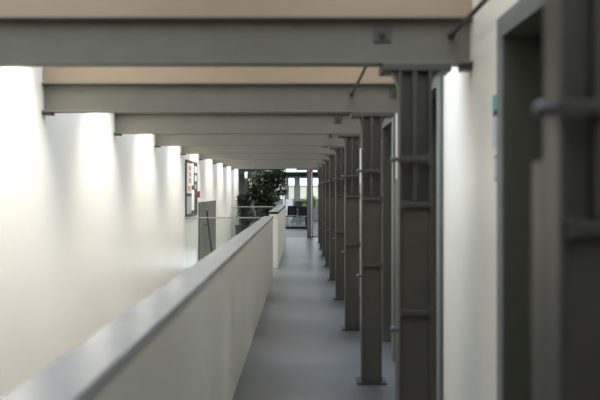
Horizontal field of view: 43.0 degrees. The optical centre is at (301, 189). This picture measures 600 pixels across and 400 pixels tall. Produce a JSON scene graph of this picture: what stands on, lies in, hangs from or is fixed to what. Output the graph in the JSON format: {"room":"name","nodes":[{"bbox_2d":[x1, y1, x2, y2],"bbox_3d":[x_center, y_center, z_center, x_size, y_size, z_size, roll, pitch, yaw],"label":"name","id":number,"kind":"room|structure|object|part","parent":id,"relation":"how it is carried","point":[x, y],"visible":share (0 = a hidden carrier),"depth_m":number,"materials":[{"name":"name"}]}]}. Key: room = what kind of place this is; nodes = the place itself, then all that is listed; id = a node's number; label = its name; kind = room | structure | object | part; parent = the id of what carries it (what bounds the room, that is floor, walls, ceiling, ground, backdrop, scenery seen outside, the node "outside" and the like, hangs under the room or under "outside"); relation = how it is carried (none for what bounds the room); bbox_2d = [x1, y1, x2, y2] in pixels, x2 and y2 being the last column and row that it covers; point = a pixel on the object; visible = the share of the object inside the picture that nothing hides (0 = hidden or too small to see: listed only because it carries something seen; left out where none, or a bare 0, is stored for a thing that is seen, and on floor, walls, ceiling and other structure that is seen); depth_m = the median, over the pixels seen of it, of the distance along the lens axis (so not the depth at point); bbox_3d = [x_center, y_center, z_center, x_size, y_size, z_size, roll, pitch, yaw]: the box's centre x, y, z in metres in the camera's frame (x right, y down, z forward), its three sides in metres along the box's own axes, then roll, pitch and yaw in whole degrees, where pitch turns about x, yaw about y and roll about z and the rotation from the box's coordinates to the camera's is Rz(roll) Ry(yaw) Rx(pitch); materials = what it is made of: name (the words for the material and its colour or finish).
{"room":"office building corridor","nodes":[
{"label":"office building corridor","id":0,"kind":"room"},
{"bbox_2d":[0,67,238,398],"bbox_3d":[-2.275,1.425,10.950,0.250,6.350,29.900,0,0,0],"label":"wall","id":1,"kind":"structure","parent":0,"point":[93,222],"depth_m":7.25,"materials":[{"name":"white paint"}]},
{"bbox_2d":[185,160,197,216],"bbox_3d":[-2.134,-0.025,14.709,0.028,1.070,1.458,0,0,0],"label":"noticeboard","id":2,"kind":"object","parent":1,"relation":"attached to","point":[194,212],"visible":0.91,"depth_m":14.92,"materials":[{"name":"grey metal"}]},
{"bbox_2d":[187,196,190,213],"bbox_3d":[-2.123,0.285,14.311,0.003,0.326,0.552,0,0,0],"label":"paper notice","id":3,"kind":"object","parent":2,"relation":"attached to","point":[189,197],"visible":1,"depth_m":14.35,"materials":[{"name":"grey paper"}]},
{"bbox_2d":[187,163,191,192],"bbox_3d":[-2.122,-0.225,14.325,0.004,0.567,0.581,0,0,0],"label":"paper notice","id":4,"kind":"object","parent":2,"relation":"attached to","point":[189,165],"visible":1,"depth_m":14.34,"materials":[{"name":"white paper"}]},
{"bbox_2d":[188,166,190,190],"bbox_3d":[-2.121,-0.213,14.354,0.002,0.476,0.465,0,0,0],"label":"print","id":5,"kind":"object","parent":4,"relation":"attached to","point":[189,167],"depth_m":14.34,"materials":[{"name":"white paper"}]},
{"bbox_2d":[192,190,193,209],"bbox_3d":[-2.123,0.196,14.799,0.003,0.399,0.340,0,0,0],"label":"paper notice","id":6,"kind":"object","parent":2,"relation":"attached to","point":[192,190],"visible":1,"depth_m":14.81,"materials":[{"name":"white paper"}]},
{"bbox_2d":[198,200,215,261],"bbox_3d":[-2.134,1.427,17.244,0.028,2.345,2.952,0,0,0],"label":"sheet","id":7,"kind":"object","parent":1,"relation":"attached to","point":[204,249],"visible":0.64,"depth_m":16.72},
{"bbox_2d":[204,209,212,252],"bbox_3d":[-2.068,1.495,17.292,0.100,2.180,2.072,0,0,0],"label":"stair handrail","id":8,"kind":"object","parent":7,"relation":"attached to","point":[206,209],"visible":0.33,"depth_m":16.68,"materials":[{"name":"grey metal"}]},
{"bbox_2d":[239,174,317,219],"bbox_3d":[-0.100,0.300,40.925,8.200,2.600,0.250,0,0,0],"label":"wall","id":9,"kind":"structure","parent":0,"point":[241,176],"depth_m":40.80,"materials":[{"name":"grey paint"}]},
{"bbox_2d":[288,178,294,199],"bbox_3d":[-0.563,-0.075,40.872,0.375,1.190,0.076,0,0,0],"label":"window","id":10,"kind":"structure","parent":9,"relation":"in","point":[291,189],"depth_m":40.83,"materials":[{"name":"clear glass"}]},
{"bbox_2d":[289,186,293,198],"bbox_3d":[-0.563,0.138,40.836,0.305,0.695,0.004,0,0,0],"label":"blind","id":11,"kind":"object","parent":10,"relation":"attached to","point":[291,188],"depth_m":40.83,"materials":[{"name":"white fabric"}]},
{"bbox_2d":[299,178,306,199],"bbox_3d":[0.075,-0.075,40.872,0.440,1.190,0.076,0,0,0],"label":"window","id":12,"kind":"structure","parent":9,"relation":"in","point":[302,189],"depth_m":40.83,"materials":[{"name":"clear glass"}]},
{"bbox_2d":[313,186,317,199],"bbox_3d":[0.697,-0.075,40.872,0.429,1.190,0.076,0,0,0],"label":"window","id":13,"kind":"structure","parent":9,"relation":"in","point":[315,188],"depth_m":40.83,"materials":[{"name":"clear glass"}]},
{"bbox_2d":[239,169,317,173],"bbox_3d":[-0.100,-1.295,33.290,8.200,0.910,15.020,0,0,0],"label":"ceiling","id":14,"kind":"structure","parent":0,"point":[241,171],"depth_m":32.77,"materials":[{"name":"grey paint"}]},
{"bbox_3d":[-0.513,-0.919,25.665,2.773,0.161,0.230,0,0,0],"label":"trim","id":15,"kind":"structure","parent":14,"relation":"attached to","visible":0},
{"bbox_2d":[285,169,296,171],"bbox_3d":[-0.368,-0.715,25.451,0.380,0.249,0.037,0,0,0],"label":"exit sign","id":16,"kind":"object","parent":15,"relation":"hanging from","point":[286,170],"visible":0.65,"depth_m":25.44,"materials":[{"name":"green"}]},
{"bbox_2d":[232,220,394,399],"bbox_3d":[-0.100,1.700,18.400,8.200,0.200,44.800,0,0,0],"label":"floor","id":17,"kind":"structure","parent":0,"point":[299,349],"depth_m":7.88,"materials":[{"name":"grey plastic"}]},
{"bbox_2d":[0,216,273,399],"bbox_3d":[-0.604,1.038,4.918,0.172,1.125,17.860,0,0,0],"label":"parapet","id":18,"kind":"object","parent":17,"relation":"on","point":[191,338],"visible":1,"depth_m":3.46,"materials":[{"name":"paint"}]},
{"bbox_2d":[185,217,261,217],"bbox_3d":[-1.420,1.048,13.878,1.440,1.105,0.040,0,0,0],"label":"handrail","id":19,"kind":"object","parent":17,"relation":"on","point":[185,217],"visible":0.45,"depth_m":13.86,"materials":[{"name":"grey metal"}]},
{"bbox_2d":[235,225,249,234],"bbox_3d":[-1.854,1.350,23.760,0.480,0.500,0.480,0,0,0],"label":"planter","id":20,"kind":"object","parent":17,"relation":"on","point":[238,228],"depth_m":23.57,"materials":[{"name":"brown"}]},
{"bbox_2d":[235,192,254,234],"bbox_3d":[-1.776,0.829,23.744,0.670,1.542,0.545,0,0,0],"label":"leafy bush","id":21,"kind":"object","parent":17,"relation":"on","point":[242,211],"visible":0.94,"depth_m":23.67,"materials":[{"name":"green plant"}]},
{"bbox_2d":[245,172,247,215],"bbox_3d":[-1.870,0.500,25.440,0.260,2.200,0.260,0,0,0],"label":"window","id":22,"kind":"structure","parent":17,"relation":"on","point":[246,173],"depth_m":25.41,"materials":[{"name":"black"}]},
{"bbox_2d":[231,206,275,206],"bbox_3d":[-1.420,1.048,22.840,1.440,1.105,0.040,0,0,0],"label":"handrail","id":23,"kind":"object","parent":17,"relation":"on","point":[231,206],"visible":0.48,"depth_m":22.83,"materials":[{"name":"grey metal"}]},
{"bbox_2d":[252,207,272,223],"bbox_3d":[-1.142,1.046,23.471,0.833,1.108,0.506,0,0,0],"label":"leafy bush","id":24,"kind":"object","parent":17,"relation":"on","point":[264,212],"visible":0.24,"depth_m":23.42,"materials":[{"name":"green plant"}]},
{"bbox_2d":[246,169,287,214],"bbox_3d":[-1.143,0.430,25.091,1.466,2.340,1.099,0,0,0],"label":"ficus tree","id":25,"kind":"object","parent":17,"relation":"on","point":[274,178],"visible":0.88,"depth_m":24.90,"materials":[{"name":"green plant"}]},
{"bbox_2d":[269,205,285,267],"bbox_3d":[-0.582,1.018,19.194,0.204,1.165,7.212,0,0,0],"label":"parapet","id":26,"kind":"object","parent":17,"relation":"on","point":[279,212],"visible":0.94,"depth_m":16.14,"materials":[{"name":"beige paint"}]},
{"bbox_2d":[283,199,292,220],"bbox_3d":[-0.720,1.040,38.862,0.480,1.120,0.435,0,0,0],"label":"base cabinet","id":27,"kind":"object","parent":17,"relation":"on","point":[289,202],"visible":0.34,"depth_m":38.66,"materials":[{"name":"white paint"}]},
{"bbox_3d":[-0.840,1.015,38.670,0.231,1.050,0.020,0,0,0],"label":"door","id":28,"kind":"part","parent":27,"relation":"part of","materials":[{"name":"white paint"}]},
{"bbox_3d":[-0.601,1.015,38.670,0.231,1.050,0.020,0,0,0],"label":"door","id":29,"kind":"part","parent":27,"relation":"part of","materials":[{"name":"white paint"}]},
{"bbox_2d":[286,206,296,226],"bbox_3d":[-0.512,1.139,32.983,0.508,0.919,0.500,0,0,-26],"label":"office chair","id":30,"kind":"object","parent":17,"relation":"on","point":[292,210],"visible":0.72,"depth_m":32.78,"materials":[{"name":"black"}]},
{"bbox_3d":[-0.420,0.890,32.793,0.440,0.420,0.077,0,0,-26],"label":"backrest","id":31,"kind":"part","parent":30,"relation":"part of","materials":[{"name":"black fabric"}]},
{"bbox_2d":[285,179,306,227],"bbox_3d":[-0.235,0.516,31.680,0.970,2.168,0.100,0,0,0],"label":"glass wall","id":32,"kind":"structure","parent":17,"relation":"on","point":[285,179],"depth_m":31.63,"materials":[{"name":"black"}]},
{"bbox_2d":[298,206,306,226],"bbox_3d":[0.096,1.139,32.502,0.508,0.919,0.500,0,0,11],"label":"office chair","id":33,"kind":"object","parent":17,"relation":"on","point":[302,210],"visible":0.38,"depth_m":32.29,"materials":[{"name":"black"}]},
{"bbox_3d":[0.054,0.890,32.295,0.440,0.420,0.077,0,0,11],"label":"backrest","id":34,"kind":"part","parent":33,"relation":"part of","materials":[{"name":"black fabric"}]},
{"bbox_2d":[303,193,316,225],"bbox_3d":[0.339,0.873,34.084,0.716,1.454,0.500,0,0,0],"label":"potted shrub","id":35,"kind":"object","parent":17,"relation":"on","point":[314,196],"visible":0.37,"depth_m":34.03,"materials":[{"name":"green plant"}]},
{"bbox_2d":[306,169,316,236],"bbox_3d":[0.333,0.385,26.030,0.360,2.430,0.280,0,0,0],"label":"post","id":36,"kind":"object","parent":17,"relation":"on","point":[309,174],"visible":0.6,"depth_m":25.92,"materials":[{"name":"grey metal"}]},
{"bbox_2d":[315,169,319,242],"bbox_3d":[0.583,0.478,23.136,0.355,2.243,0.214,0,0,0],"label":"steel column","id":37,"kind":"structure","parent":17,"relation":"on","point":[318,170],"depth_m":23.05,"materials":[{"name":"grey metal"}]},
{"bbox_2d":[231,166,318,169],"bbox_3d":[-0.638,-0.751,23.133,3.015,0.272,0.124,0,0,0],"label":"ceiling beam","id":38,"kind":"structure","parent":37,"relation":"on","point":[232,167],"depth_m":23.13,"materials":[{"name":"grey metal"}]},
{"bbox_3d":[0.575,0.834,23.070,0.135,1.497,0.026,0,0,0],"label":"plate","id":39,"kind":"part","parent":37,"relation":"part of","materials":[{"name":"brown metal"}]},
{"bbox_2d":[317,166,321,248],"bbox_3d":[0.583,0.478,20.736,0.355,2.243,0.214,0,0,0],"label":"steel column","id":40,"kind":"structure","parent":17,"relation":"on","point":[319,167],"depth_m":20.65,"materials":[{"name":"grey metal"}]},
{"bbox_2d":[223,163,320,166],"bbox_3d":[-0.638,-0.751,20.733,3.015,0.272,0.124,0,0,0],"label":"ceiling beam","id":41,"kind":"structure","parent":40,"relation":"on","point":[224,164],"depth_m":20.73,"materials":[{"name":"grey metal"}]},
{"bbox_3d":[0.575,0.834,20.670,0.135,1.497,0.026,0,0,0],"label":"plate","id":42,"kind":"part","parent":40,"relation":"part of","materials":[{"name":"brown metal"}]},
{"bbox_2d":[319,163,324,256],"bbox_3d":[0.583,0.478,18.336,0.355,2.243,0.214,0,0,0],"label":"steel column","id":43,"kind":"structure","parent":17,"relation":"on","point":[321,164],"depth_m":18.27,"materials":[{"name":"grey metal"}]},
{"bbox_2d":[213,159,324,163],"bbox_3d":[-0.638,-0.751,18.333,3.015,0.272,0.124,0,0,0],"label":"ceiling beam","id":44,"kind":"structure","parent":43,"relation":"on","point":[215,161],"depth_m":18.33,"materials":[{"name":"grey metal"}]},
{"bbox_3d":[0.575,0.834,18.270,0.135,1.497,0.026,0,0,0],"label":"plate","id":45,"kind":"part","parent":43,"relation":"part of","materials":[{"name":"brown metal"}]},
{"bbox_2d":[321,159,329,266],"bbox_3d":[0.583,0.478,15.936,0.355,2.243,0.214,0,0,0],"label":"steel column","id":46,"kind":"structure","parent":17,"relation":"on","point":[327,162],"depth_m":15.86,"materials":[{"name":"grey metal"}]},
{"bbox_2d":[199,154,328,159],"bbox_3d":[-0.638,-0.751,15.933,3.015,0.272,0.124,0,0,0],"label":"ceiling beam","id":47,"kind":"structure","parent":46,"relation":"on","point":[202,156],"depth_m":15.93,"materials":[{"name":"grey"}]},
{"bbox_3d":[0.575,0.834,15.870,0.135,1.497,0.026,0,0,0],"label":"plate","id":48,"kind":"part","parent":46,"relation":"part of","materials":[{"name":"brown metal"}]},
{"bbox_2d":[325,154,335,280],"bbox_3d":[0.583,0.478,13.536,0.355,2.243,0.214,0,0,0],"label":"steel column","id":49,"kind":"structure","parent":17,"relation":"on","point":[332,157],"depth_m":13.46,"materials":[{"name":"grey metal"}]},
{"bbox_2d":[181,146,334,154],"bbox_3d":[-0.638,-0.751,13.533,3.015,0.272,0.124,0,0,0],"label":"ceiling beam","id":50,"kind":"structure","parent":49,"relation":"on","point":[185,150],"depth_m":13.53,"materials":[{"name":"grey"}]},
{"bbox_3d":[0.575,0.762,13.593,0.165,1.644,0.080,0,0,0],"label":"casing","id":51,"kind":"part","parent":49,"relation":"part of","materials":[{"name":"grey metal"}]},
{"bbox_3d":[0.575,0.834,13.470,0.135,1.497,0.026,0,0,0],"label":"plate","id":52,"kind":"part","parent":49,"relation":"part of","materials":[{"name":"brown metal"}]},
{"bbox_2d":[329,146,344,299],"bbox_3d":[0.583,0.478,11.136,0.355,2.243,0.214,0,0,0],"label":"steel column","id":53,"kind":"structure","parent":17,"relation":"on","point":[339,150],"depth_m":11.06,"materials":[{"name":"grey metal"}]},
{"bbox_2d":[155,134,360,147],"bbox_3d":[-0.638,-0.751,11.133,3.015,0.272,0.124,0,0,0],"label":"ceiling beam","id":54,"kind":"structure","parent":53,"relation":"on","point":[160,139],"depth_m":11.13,"materials":[{"name":"grey"}]},
{"bbox_2d":[329,116,341,136],"bbox_3d":[0.415,-0.805,9.909,0.090,0.090,2.433,0,0,0],"label":"rod","id":55,"kind":"object","parent":54,"relation":"attached to","point":[337,119],"visible":0.94,"depth_m":8.72,"materials":[{"name":"grey metal"}]},
{"bbox_3d":[0.415,-0.805,8.723,0.090,0.090,0.008,0,0,0],"label":"anchor plate","id":56,"kind":"part","parent":55,"relation":"part of","materials":[{"name":"grey metal"}]},
{"bbox_3d":[0.575,0.762,11.193,0.165,1.644,0.080,0,0,0],"label":"casing","id":57,"kind":"part","parent":53,"relation":"part of","materials":[{"name":"grey metal"}]},
{"bbox_3d":[0.583,-0.623,11.148,0.355,0.040,0.190,0,0,0],"label":"cap plate","id":58,"kind":"part","parent":53,"relation":"part of","materials":[{"name":"grey metal"}]},
{"bbox_3d":[0.575,0.834,11.070,0.135,1.497,0.026,0,0,0],"label":"plate","id":59,"kind":"part","parent":53,"relation":"part of","materials":[{"name":"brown metal"}]},
{"bbox_2d":[337,134,360,330],"bbox_3d":[0.583,0.478,8.736,0.355,2.243,0.214,0,0,0],"label":"steel column","id":60,"kind":"structure","parent":17,"relation":"on","point":[351,252],"depth_m":8.66,"materials":[{"name":"grey metal"}]},
{"bbox_2d":[114,113,360,135],"bbox_3d":[-0.638,-0.751,8.733,3.015,0.272,0.124,0,0,0],"label":"ceiling beam","id":61,"kind":"structure","parent":60,"relation":"on","point":[125,123],"depth_m":8.73,"materials":[{"name":"grey"}]},
{"bbox_2d":[389,88,396,98],"bbox_3d":[0.770,-0.805,7.510,0.090,0.090,2.433,0,0,0],"label":"rod","id":62,"kind":"object","parent":61,"relation":"attached to","point":[392,91],"visible":0.49,"depth_m":6.32,"materials":[{"name":"grey metal"}]},
{"bbox_3d":[0.575,0.762,8.793,0.165,1.644,0.080,0,0,0],"label":"casing","id":63,"kind":"part","parent":60,"relation":"part of","materials":[{"name":"grey metal"}]},
{"bbox_3d":[0.583,-0.623,8.748,0.355,0.040,0.190,0,0,0],"label":"cap plate","id":64,"kind":"part","parent":60,"relation":"part of","materials":[{"name":"grey metal"}]},
{"bbox_3d":[0.573,1.592,8.742,0.240,0.016,0.202,0,0,0],"label":"plate","id":65,"kind":"part","parent":60,"relation":"part of","materials":[{"name":"grey metal"}]},
{"bbox_3d":[0.575,0.834,8.670,0.135,1.497,0.026,0,0,0],"label":"plate","id":66,"kind":"part","parent":60,"relation":"part of","materials":[{"name":"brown metal"}]},
{"bbox_2d":[350,112,393,384],"bbox_3d":[0.583,0.478,6.336,0.355,2.243,0.214,0,0,0],"label":"steel column","id":67,"kind":"structure","parent":17,"relation":"on","point":[371,197],"depth_m":6.26,"materials":[{"name":"grey metal"}]},
{"bbox_2d":[42,82,396,115],"bbox_3d":[-0.638,-0.751,6.333,3.015,0.272,0.124,0,0,0],"label":"ceiling beam","id":68,"kind":"structure","parent":67,"relation":"on","point":[59,97],"depth_m":6.33,"materials":[{"name":"grey metal"}]},
{"bbox_3d":[-2.111,-0.634,6.333,0.071,0.022,0.100,0,0,0],"label":"bearing plate","id":69,"kind":"part","parent":68,"relation":"part of","materials":[{"name":"grey metal"}]},
{"bbox_2d":[43,67,393,81],"bbox_3d":[-0.638,-1.311,6.333,3.015,0.840,0.060,0,0,0],"label":"ceiling","id":70,"kind":"structure","parent":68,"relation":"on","point":[50,74],"depth_m":6.30,"materials":[{"name":"beige paint"}]},
{"bbox_2d":[350,25,390,95],"bbox_3d":[0.415,-0.805,5.109,0.090,0.090,2.433,0,0,0],"label":"rod","id":71,"kind":"object","parent":68,"relation":"attached to","point":[382,33],"visible":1,"depth_m":3.92,"materials":[{"name":"grey metal"}]},
{"bbox_3d":[0.415,-0.800,5.112,0.022,0.032,2.427,0,0,0],"label":"rod","id":72,"kind":"part","parent":71,"relation":"part of","materials":[{"name":"grey metal"}]},
{"bbox_3d":[0.415,-0.805,3.923,0.090,0.090,0.008,0,0,0],"label":"anchor plate","id":73,"kind":"part","parent":71,"relation":"part of","materials":[{"name":"grey metal"}]},
{"bbox_3d":[0.575,0.762,6.393,0.165,1.644,0.080,0,0,0],"label":"casing","id":74,"kind":"part","parent":67,"relation":"part of","materials":[{"name":"grey metal"}]},
{"bbox_3d":[0.573,1.592,6.342,0.240,0.016,0.202,0,0,0],"label":"plate","id":75,"kind":"part","parent":67,"relation":"part of","materials":[{"name":"grey metal"}]},
{"bbox_3d":[0.575,0.834,6.270,0.135,1.497,0.026,0,0,0],"label":"plate","id":76,"kind":"part","parent":67,"relation":"part of","materials":[{"name":"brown metal"}]},
{"bbox_3d":[0.583,-0.623,6.348,0.355,0.040,0.190,0,0,0],"label":"cap plate","id":77,"kind":"part","parent":67,"relation":"part of","materials":[{"name":"grey metal"}]},
{"bbox_2d":[378,63,451,399],"bbox_3d":[0.583,0.478,3.936,0.355,2.243,0.214,0,0,0],"label":"steel column","id":78,"kind":"structure","parent":17,"relation":"on","point":[414,203],"depth_m":3.86,"materials":[{"name":"grey metal"}]},
{"bbox_2d":[0,16,472,72],"bbox_3d":[-0.638,-0.751,3.933,3.015,0.272,0.124,0,0,0],"label":"ceiling beam","id":79,"kind":"structure","parent":78,"relation":"on","point":[25,41],"depth_m":3.93,"materials":[{"name":"grey metal"}]},
{"bbox_2d":[0,0,470,15],"bbox_3d":[-0.638,-1.311,3.933,3.015,0.840,0.060,0,0,0],"label":"ceiling","id":80,"kind":"structure","parent":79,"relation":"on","point":[7,7],"depth_m":3.90,"materials":[{"name":"beige paint"}]},
{"bbox_3d":[0.844,-0.630,3.933,0.051,0.030,0.100,0,0,0],"label":"bearing plate","id":81,"kind":"part","parent":79,"relation":"part of","materials":[{"name":"grey metal"}]},
{"bbox_2d":[448,0,487,38],"bbox_3d":[0.770,-0.805,2.709,0.090,0.090,2.433,0,0,0],"label":"rod","id":82,"kind":"object","parent":79,"relation":"attached to","point":[452,34],"visible":1,"depth_m":3.52,"materials":[{"name":"grey metal"}]},
{"bbox_3d":[0.471,-0.157,3.883,0.042,0.034,0.034,0,0,0],"label":"knob","id":83,"kind":"part","parent":78,"relation":"part of","materials":[{"name":"grey metal"}]},
{"bbox_3d":[0.471,0.710,3.883,0.042,0.034,0.034,0,0,0],"label":"knob","id":84,"kind":"part","parent":78,"relation":"part of","materials":[{"name":"grey metal"}]},
{"bbox_3d":[0.575,0.762,3.993,0.165,1.644,0.080,0,0,0],"label":"casing","id":85,"kind":"part","parent":78,"relation":"part of","materials":[{"name":"grey metal"}]},
{"bbox_3d":[0.583,-0.623,3.948,0.355,0.040,0.190,0,0,0],"label":"cap plate","id":86,"kind":"part","parent":78,"relation":"part of","materials":[{"name":"grey metal"}]},
{"bbox_3d":[0.575,0.834,3.870,0.135,1.497,0.026,0,0,0],"label":"plate","id":87,"kind":"part","parent":78,"relation":"part of","materials":[{"name":"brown metal"}]},
{"bbox_2d":[532,0,599,399],"bbox_3d":[0.583,0.478,1.536,0.355,2.243,0.214,0,0,0],"label":"steel column","id":88,"kind":"structure","parent":17,"relation":"on","point":[565,185],"depth_m":1.47,"materials":[{"name":"grey metal"}]},
{"bbox_3d":[0.575,0.762,1.593,0.165,1.644,0.080,0,0,0],"label":"casing","id":89,"kind":"part","parent":88,"relation":"part of","materials":[{"name":"grey metal"}]},
{"bbox_3d":[0.471,-0.157,1.483,0.042,0.034,0.034,0,0,0],"label":"knob","id":90,"kind":"part","parent":88,"relation":"part of","materials":[{"name":"grey metal"}]},
{"bbox_3d":[0.575,0.834,1.470,0.135,1.497,0.026,0,0,0],"label":"plate","id":91,"kind":"part","parent":88,"relation":"part of","materials":[{"name":"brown metal"}]},
{"bbox_3d":[-0.250,1.235,35.040,1.240,0.730,0.800,0,0,0],"label":"meeting table","id":92,"kind":"object","parent":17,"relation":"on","visible":0},
{"bbox_2d":[295,201,303,206],"bbox_3d":[-0.120,0.690,35.040,0.440,0.360,0.180,0,0,0],"label":"monitor","id":93,"kind":"object","parent":92,"relation":"on","point":[297,203],"visible":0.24,"depth_m":34.99,"materials":[{"name":"black plastic"}]},
{"bbox_2d":[360,0,518,399],"bbox_3d":[1.048,1.425,10.900,0.350,6.350,29.800,0,0,0],"label":"wall","id":94,"kind":"structure","parent":0,"point":[469,185],"depth_m":3.92,"materials":[{"name":"white paint"}]},
{"bbox_2d":[382,113,395,361],"bbox_3d":[0.989,0.430,7.597,0.288,2.339,1.009,0,0,0],"label":"door","id":95,"kind":"structure","parent":94,"relation":"in","point":[389,125],"depth_m":8.01,"materials":[{"name":"grey paint"}]},
{"bbox_2d":[432,76,442,399],"bbox_3d":[0.989,0.430,5.197,0.288,2.339,1.009,0,0,0],"label":"door","id":96,"kind":"structure","parent":94,"relation":"in","point":[437,85],"depth_m":4.75,"materials":[{"name":"grey paint"}]},
{"bbox_2d":[492,94,496,147],"bbox_3d":[0.867,-0.307,3.383,0.011,0.235,0.115,0,0,0],"label":"door sign","id":97,"kind":"object","parent":94,"relation":"attached to","point":[494,97],"visible":0.48,"depth_m":3.40,"materials":[{"name":"grey"}]},
{"bbox_3d":[0.867,-0.391,3.383,0.011,0.068,0.115,0,0,0],"label":"turquoise plate","id":98,"kind":"part","parent":97,"relation":"part of","materials":[{"name":"teal plastic"}]},
{"bbox_3d":[0.868,-0.260,3.383,0.009,0.140,0.115,0,0,0],"label":"plate","id":99,"kind":"part","parent":97,"relation":"part of","materials":[{"name":"grey plastic"}]},
{"bbox_2d":[494,155,496,180],"bbox_3d":[0.864,-0.098,3.366,0.016,0.115,0.070,0,0,0],"label":"light switch","id":100,"kind":"object","parent":94,"relation":"attached to","point":[495,156],"visible":0.47,"depth_m":3.37,"materials":[{"name":"grey plastic"}]},
{"bbox_2d":[497,0,543,399],"bbox_3d":[0.989,0.430,2.797,0.288,2.339,1.009,0,0,0],"label":"door","id":101,"kind":"structure","parent":94,"relation":"in","point":[520,30],"depth_m":3.21,"materials":[{"name":"grey paint"}]},
{"bbox_3d":[1.873,0.400,33.350,0.200,2.800,14.900,0,0,0],"label":"wall","id":102,"kind":"structure","parent":0,"visible":0},
{"bbox_2d":[284,172,317,175],"bbox_3d":[0.387,-0.652,31.680,2.773,0.165,0.120,0,0,0],"label":"trim","id":103,"kind":"structure","parent":102,"relation":"attached to","point":[286,173],"depth_m":31.62,"materials":[{"name":"black metal"}]}
]}

